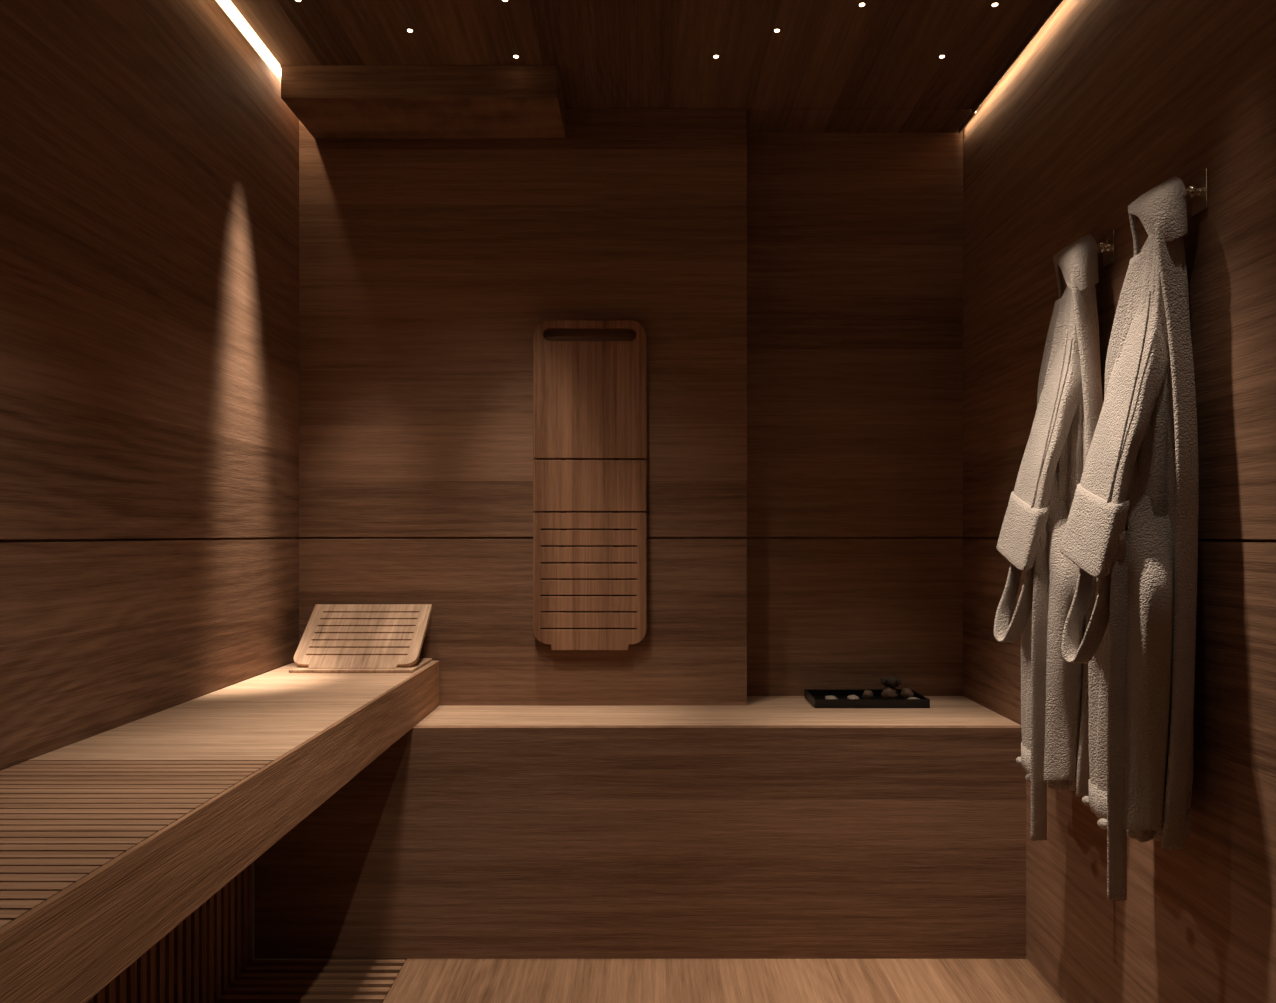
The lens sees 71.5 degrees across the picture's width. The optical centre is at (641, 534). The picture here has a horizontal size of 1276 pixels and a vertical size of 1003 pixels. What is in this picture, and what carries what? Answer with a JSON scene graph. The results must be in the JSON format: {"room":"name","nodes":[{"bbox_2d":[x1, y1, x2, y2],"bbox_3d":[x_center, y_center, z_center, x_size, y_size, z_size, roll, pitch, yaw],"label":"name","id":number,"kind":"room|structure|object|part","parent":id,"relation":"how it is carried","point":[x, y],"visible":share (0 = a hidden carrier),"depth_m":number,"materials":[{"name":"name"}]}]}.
{"room":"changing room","nodes":[
{"label":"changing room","id":0,"kind":"room"},
{"bbox_2d":[0,0,298,1002],"bbox_3d":[-1.054,-0.130,0.833,0.060,2.620,3.666,0,0,0],"label":"wall","id":1,"kind":"structure","parent":0,"point":[149,152],"depth_m":1.83,"materials":[{"name":"brown wood"}]},
{"bbox_2d":[297,109,746,704],"bbox_3d":[-0.385,-0.455,2.723,1.398,1.970,0.154,0,0,0],"label":"wall","id":2,"kind":"structure","parent":0,"point":[429,268],"depth_m":2.65,"materials":[{"name":"brown wood"}]},
{"bbox_2d":[281,65,565,137],"bbox_3d":[-0.604,-1.228,2.523,0.751,0.089,0.245,0,0,0],"label":"ceiling bulkhead","id":3,"kind":"object","parent":2,"relation":"attached to","point":[331,101],"depth_m":2.42,"materials":[{"name":"brown wood"}]},
{"bbox_2d":[533,320,645,649],"bbox_3d":[-0.154,-0.146,2.630,0.335,0.974,0.032,0,0,0],"label":"backrest","id":4,"kind":"object","parent":2,"relation":"attached to","point":[589,397],"depth_m":2.61,"materials":[{"name":"brown wood"}]},
{"bbox_3d":[-0.154,-0.429,2.625,0.335,0.408,0.022,0,0,0],"label":"panel","id":5,"kind":"part","parent":4,"relation":"part of","materials":[{"name":"brown wood"}]},
{"bbox_3d":[-0.154,0.139,2.625,0.335,0.406,0.022,0,0,0],"label":"slotted panel","id":6,"kind":"part","parent":4,"relation":"part of","materials":[{"name":"brown wood"}]},
{"bbox_3d":[-0.154,-0.144,2.625,0.335,0.151,0.022,0,0,0],"label":"panel","id":7,"kind":"part","parent":4,"relation":"part of","materials":[{"name":"brown wood"}]},
{"bbox_2d":[217,959,1065,1002],"bbox_3d":[0.001,1.150,0.679,2.066,0.060,3.359,0,0,0],"label":"floor","id":8,"kind":"structure","parent":0,"point":[418,980],"depth_m":2.22,"materials":[{"name":"brown wood"}]},
{"bbox_2d":[254,696,1025,958],"bbox_3d":[-0.005,0.815,2.570,2.038,0.610,0.461,0,0,0],"label":"bench","id":9,"kind":"object","parent":8,"relation":"on","point":[767,827],"visible":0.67,"depth_m":2.34,"materials":[{"name":"brown wood"}]},
{"bbox_2d":[0,660,438,1002],"bbox_3d":[-0.813,0.443,1.022,0.418,0.134,3.244,0,0,0],"label":"bench","id":10,"kind":"object","parent":9,"relation":"on","point":[110,840],"visible":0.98,"depth_m":1.30,"materials":[{"name":"brown wood"}]},
{"bbox_3d":[-0.817,0.393,0.438,0.410,0.034,2.075,0,0,0],"label":"slatted seat","id":11,"kind":"part","parent":10,"relation":"part of","materials":[{"name":"brown wood"}]},
{"bbox_3d":[-0.817,0.391,2.059,0.410,0.030,1.169,0,0,0],"label":"seat","id":12,"kind":"part","parent":10,"relation":"part of","materials":[{"name":"brown wood"}]},
{"bbox_2d":[289,604,431,672],"bbox_3d":[-0.794,0.291,2.515,0.344,0.169,0.230,0,0,0],"label":"headrest cover","id":13,"kind":"object","parent":10,"relation":"on","point":[336,638],"visible":1,"depth_m":2.51,"materials":[{"name":"brown wood"}]},
{"bbox_3d":[-0.790,0.371,2.514,0.336,0.009,0.228,0,0,0],"label":"board","id":14,"kind":"part","parent":13,"relation":"part of","materials":[{"name":"brown wood"}]},
{"bbox_3d":[-0.004,0.525,2.584,2.036,0.030,0.431,0,0,0],"label":"seat","id":15,"kind":"part","parent":9,"relation":"part of","materials":[{"name":"brown wood"}]},
{"bbox_2d":[804,689,929,707],"bbox_3d":[0.677,0.497,2.688,0.338,0.026,0.173,0,0,0],"label":"tray","id":16,"kind":"object","parent":9,"relation":"on","point":[816,697],"visible":0.88,"depth_m":2.60,"materials":[{"name":"black paint"}]},
{"bbox_2d":[825,696,837,698],"bbox_3d":[0.568,0.494,2.661,0.038,0.021,0.049,0,0,-3],"label":"stone","id":17,"kind":"object","parent":16,"relation":"on","point":[826,697],"visible":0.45,"depth_m":2.65,"materials":[{"name":"brown"}]},
{"bbox_2d":[847,695,858,698],"bbox_3d":[0.632,0.493,2.655,0.036,0.024,0.043,0,0,-21],"label":"stone","id":18,"kind":"object","parent":16,"relation":"on","point":[849,696],"visible":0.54,"depth_m":2.65,"materials":[{"name":"brown stone"}]},
{"bbox_2d":[862,690,872,698],"bbox_3d":[0.684,0.488,2.690,0.031,0.030,0.038,0,0,37],"label":"stone","id":19,"kind":"object","parent":16,"relation":"on","point":[867,694],"visible":0.87,"depth_m":2.68,"materials":[{"name":"brown stone"}]},
{"bbox_2d":[881,687,897,698],"bbox_3d":[0.751,0.483,2.687,0.051,0.046,0.062,0,0,37],"label":"stone","id":20,"kind":"object","parent":16,"relation":"on","point":[888,692],"visible":0.9,"depth_m":2.67,"materials":[{"name":"brown stone"}]},
{"bbox_2d":[880,676,900,686],"bbox_3d":[0.756,0.447,2.690,0.063,0.035,0.059,0,0,0],"label":"seed pod","id":21,"kind":"object","parent":20,"relation":"on","point":[890,681],"visible":1,"depth_m":2.67,"materials":[{"name":"brown"}]},
{"bbox_2d":[900,688,913,698],"bbox_3d":[0.806,0.485,2.691,0.036,0.036,0.044,0,0,-37],"label":"stone","id":22,"kind":"object","parent":16,"relation":"on","point":[906,693],"visible":0.88,"depth_m":2.68,"materials":[{"name":"brown stone"}]},
{"bbox_2d":[231,0,1055,132],"bbox_3d":[0.009,-1.274,0.900,1.977,0.008,3.800,0,0,0],"label":"ceiling","id":23,"kind":"structure","parent":0,"point":[832,66],"depth_m":2.31,"materials":[{"name":"brown wood"}]},
{"bbox_2d":[216,0,279,77],"bbox_3d":[-0.984,-1.262,0.720,0.010,0.052,3.359,0,0,0],"label":"strip light","id":24,"kind":"object","parent":23,"relation":"attached to","point":[229,8],"visible":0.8,"depth_m":2.22,"materials":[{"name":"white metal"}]},
{"bbox_2d":[406,28,413,32],"bbox_3d":[-0.585,-1.270,2.234,0.021,0.004,0.021,0,0,0],"label":"recessed light","id":25,"kind":"object","parent":23,"relation":"in","point":[409,30],"visible":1,"depth_m":2.23,"materials":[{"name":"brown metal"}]},
{"bbox_2d":[512,54,519,58],"bbox_3d":[-0.335,-1.270,2.355,0.021,0.004,0.021,0,0,0],"label":"recessed light","id":26,"kind":"object","parent":23,"relation":"in","point":[516,56],"visible":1,"depth_m":2.35,"materials":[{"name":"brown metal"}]},
{"bbox_2d":[712,54,719,58],"bbox_3d":[0.197,-1.270,2.355,0.021,0.004,0.021,0,0,0],"label":"recessed light","id":27,"kind":"object","parent":23,"relation":"in","point":[715,56],"visible":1,"depth_m":2.35,"materials":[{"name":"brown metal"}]},
{"bbox_2d":[773,28,780,32],"bbox_3d":[0.340,-1.270,2.234,0.021,0.004,0.021,0,0,0],"label":"recessed light","id":28,"kind":"object","parent":23,"relation":"in","point":[775,30],"visible":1,"depth_m":2.23,"materials":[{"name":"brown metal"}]},
{"bbox_2d":[858,1,866,6],"bbox_3d":[0.527,-1.270,2.124,0.021,0.004,0.021,0,0,0],"label":"recessed light","id":29,"kind":"object","parent":23,"relation":"in","point":[860,4],"visible":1,"depth_m":2.12,"materials":[{"name":"white metal"}]},
{"bbox_2d":[938,54,945,58],"bbox_3d":[0.797,-1.270,2.355,0.021,0.004,0.021,0,0,0],"label":"recessed light","id":30,"kind":"object","parent":23,"relation":"in","point":[940,56],"visible":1,"depth_m":2.35,"materials":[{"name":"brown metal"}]},
{"bbox_2d":[990,1,999,6],"bbox_3d":[0.846,-1.270,2.124,0.021,0.004,0.021,0,0,0],"label":"recessed light","id":31,"kind":"object","parent":23,"relation":"in","point":[996,3],"visible":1,"depth_m":2.12,"materials":[{"name":"white metal"}]},
{"bbox_2d":[959,0,1062,133],"bbox_3d":[0.991,-1.265,0.915,0.012,0.022,3.730,0,0,0],"label":"cove","id":32,"kind":"object","parent":23,"relation":"in","point":[1056,3],"visible":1,"depth_m":2.35,"materials":[{"name":"brown wood"}]},
{"bbox_2d":[742,130,964,695],"bbox_3d":[0.644,-0.455,2.830,0.861,1.970,0.060,0,0,0],"label":"wall","id":33,"kind":"structure","parent":0,"point":[855,537],"depth_m":2.80,"materials":[{"name":"brown wood"}]},
{"bbox_2d":[963,0,1275,1002],"bbox_3d":[1.044,-0.160,0.910,0.060,2.560,3.820,0,0,0],"label":"wall","id":34,"kind":"structure","parent":0,"point":[1109,102],"depth_m":1.76,"materials":[{"name":"brown wood"}]},
{"bbox_2d":[1097,228,1114,267],"bbox_3d":[0.990,-0.620,1.920,0.048,0.072,0.044,0,0,0],"label":"robe hook","id":35,"kind":"object","parent":34,"relation":"attached to","point":[1107,247],"visible":0.91,"depth_m":1.91,"materials":[{"name":"silver metal"}]},
{"bbox_2d":[994,234,1102,840],"bbox_3d":[0.885,-0.004,2.002,0.237,1.316,0.326,0,0,0],"label":"bathrobe","id":36,"kind":"object","parent":35,"relation":"hanging from","point":[1054,690],"visible":0.76,"depth_m":1.89,"materials":[{"name":"white fabric"}]},
{"bbox_3d":[0.996,-0.620,1.920,0.015,0.025,0.025,0,0,0],"label":"knob","id":37,"kind":"part","parent":35,"relation":"part of","materials":[{"name":"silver metal"}]},
{"bbox_3d":[1.012,-0.620,1.920,0.004,0.072,0.044,0,0,0],"label":"wall plate","id":38,"kind":"part","parent":35,"relation":"part of","materials":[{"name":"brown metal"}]},
{"bbox_2d":[1186,168,1207,216],"bbox_3d":[0.990,-0.620,1.608,0.048,0.072,0.044,0,0,0],"label":"robe hook","id":39,"kind":"object","parent":34,"relation":"attached to","point":[1197,192],"visible":0.84,"depth_m":1.60,"materials":[{"name":"silver metal"}]},
{"bbox_2d":[1060,176,1198,900],"bbox_3d":[0.885,-0.004,1.690,0.237,1.316,0.326,0,0,0],"label":"bathrobe","id":40,"kind":"object","parent":39,"relation":"hanging from","point":[1131,527],"visible":1,"depth_m":1.58,"materials":[{"name":"white fabric"}]},
{"bbox_3d":[0.996,-0.620,1.608,0.015,0.025,0.025,0,0,0],"label":"knob","id":41,"kind":"part","parent":39,"relation":"part of","materials":[{"name":"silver metal"}]}
]}

